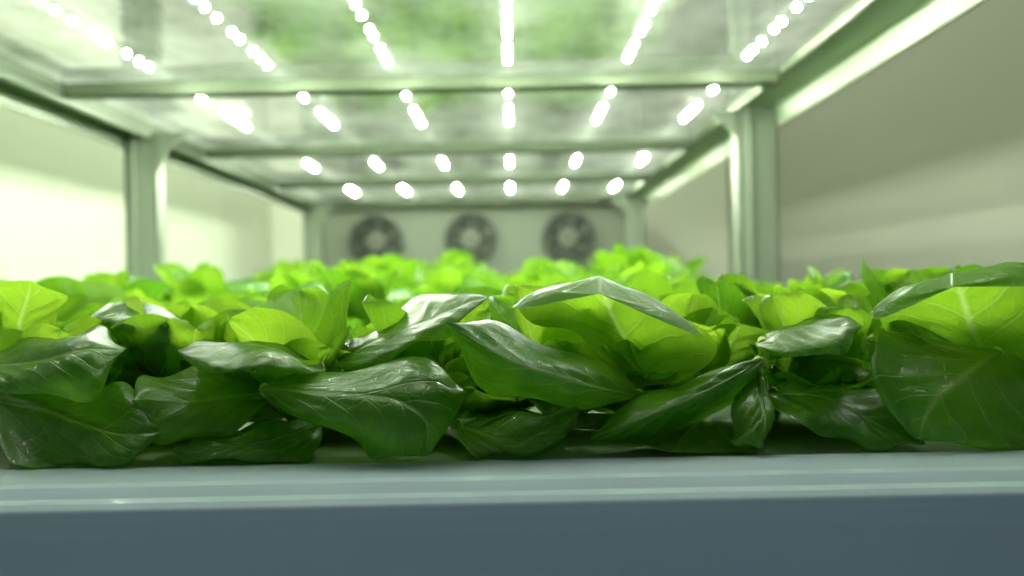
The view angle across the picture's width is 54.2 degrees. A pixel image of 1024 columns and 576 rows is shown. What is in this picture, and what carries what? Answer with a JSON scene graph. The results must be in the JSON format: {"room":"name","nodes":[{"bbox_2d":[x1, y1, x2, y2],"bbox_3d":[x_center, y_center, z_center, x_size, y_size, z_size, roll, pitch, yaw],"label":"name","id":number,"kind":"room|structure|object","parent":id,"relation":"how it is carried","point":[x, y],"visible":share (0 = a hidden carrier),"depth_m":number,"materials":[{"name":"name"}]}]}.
{"room":"indoor vertical farm","nodes":[
{"label":"indoor vertical farm","id":0,"kind":"room"},
{"bbox_2d":[0,105,271,281],"bbox_3d":[-1.129,-0.178,1.550,0.050,2.400,6.300,-1,0,0],"label":"wall","id":1,"kind":"structure","parent":0,"point":[35,216],"depth_m":2.61,"materials":[{"name":"white paint"}]},
{"bbox_2d":[69,130,214,277],"bbox_3d":[-1.103,-0.179,2.503,0.002,2.400,2.406,-1,0,0],"label":"trim","id":2,"kind":"structure","parent":1,"relation":"attached to","point":[69,130],"depth_m":2.50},
{"bbox_2d":[271,158,728,278],"bbox_3d":[-0.054,-0.199,4.625,2.100,2.400,0.050,-1,0,0],"label":"wall","id":3,"kind":"structure","parent":0,"point":[690,221],"depth_m":4.60,"materials":[{"name":"white paint"}]},
{"bbox_2d":[727,0,1023,287],"bbox_3d":[1.021,-0.220,1.550,0.050,2.400,6.300,-1,0,0],"label":"wall","id":4,"kind":"structure","parent":0,"point":[917,161],"depth_m":2.45,"materials":[{"name":"white paint"}]},
{"bbox_3d":[-0.030,1.026,1.550,2.100,0.050,6.300,-1,0,0],"label":"floor","id":5,"kind":"structure","parent":0,"visible":0},
{"bbox_2d":[324,202,624,276],"bbox_3d":[-0.144,0.315,4.255,1.320,1.375,0.330,-1,0,0],"label":"cooler","id":6,"kind":"object","parent":5,"relation":"on","point":[503,237],"visible":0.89,"depth_m":4.14,"materials":[{"name":"paint"}]},
{"bbox_2d":[0,0,985,283],"bbox_3d":[-0.134,0.303,2.215,1.332,1.400,3.530,-1,0,0],"label":"rack","id":7,"kind":"object","parent":5,"relation":"on","point":[446,54],"visible":0.71,"depth_m":1.68,"materials":[{"name":"metal"}]},
{"bbox_2d":[32,0,809,199],"bbox_3d":[-0.100,-0.353,2.203,0.952,0.005,3.425,-1,0,0],"label":"array","id":8,"kind":"object","parent":7,"relation":"attached to","point":[358,7],"visible":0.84,"depth_m":1.52,"materials":[{"name":"white plastic"}]},
{"bbox_2d":[0,406,1023,575],"bbox_3d":[-0.132,0.168,2.092,1.130,0.160,3.317,-1,0,0],"label":"tray","id":9,"kind":"object","parent":7,"relation":"on","point":[806,503],"visible":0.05,"depth_m":0.43,"materials":[{"name":"plastic"}]},
{"bbox_2d":[0,280,258,467],"bbox_3d":[-0.239,0.044,0.595,0.221,0.099,0.202,-1,0,0],"label":"plant","id":10,"kind":"object","parent":9,"relation":"on","point":[67,388],"visible":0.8,"depth_m":0.53,"materials":[{"name":"green plant"}]},
{"bbox_2d":[132,279,534,463],"bbox_3d":[-0.084,0.042,0.579,0.243,0.095,0.194,-1,0,0],"label":"plant","id":11,"kind":"object","parent":9,"relation":"on","point":[394,384],"visible":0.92,"depth_m":0.53,"materials":[{"name":"green plant"}]},
{"bbox_2d":[0,243,982,409],"bbox_3d":[-0.133,-0.007,2.177,1.235,0.196,3.168,-1,0,0],"label":"crop","id":12,"kind":"object","parent":9,"relation":"on","point":[392,278],"visible":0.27,"depth_m":1.27,"materials":[{"name":"green plant"}]},
{"bbox_2d":[446,276,786,458],"bbox_3d":[0.057,0.041,0.582,0.216,0.096,0.180,-1,0,0],"label":"plant","id":13,"kind":"object","parent":9,"relation":"on","point":[627,355],"visible":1,"depth_m":0.53,"materials":[{"name":"green plant"}]},
{"bbox_2d":[703,286,924,450],"bbox_3d":[0.185,0.042,0.584,0.157,0.087,0.172,-1,0,0],"label":"plant","id":14,"kind":"object","parent":9,"relation":"on","point":[815,336],"visible":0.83,"depth_m":0.55,"materials":[{"name":"green plant"}]},
{"bbox_2d":[841,262,1023,449],"bbox_3d":[0.247,0.035,0.586,0.133,0.098,0.185,-1,0,0],"label":"plant","id":15,"kind":"object","parent":9,"relation":"on","point":[946,355],"visible":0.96,"depth_m":0.53,"materials":[{"name":"green plant"}]}
]}

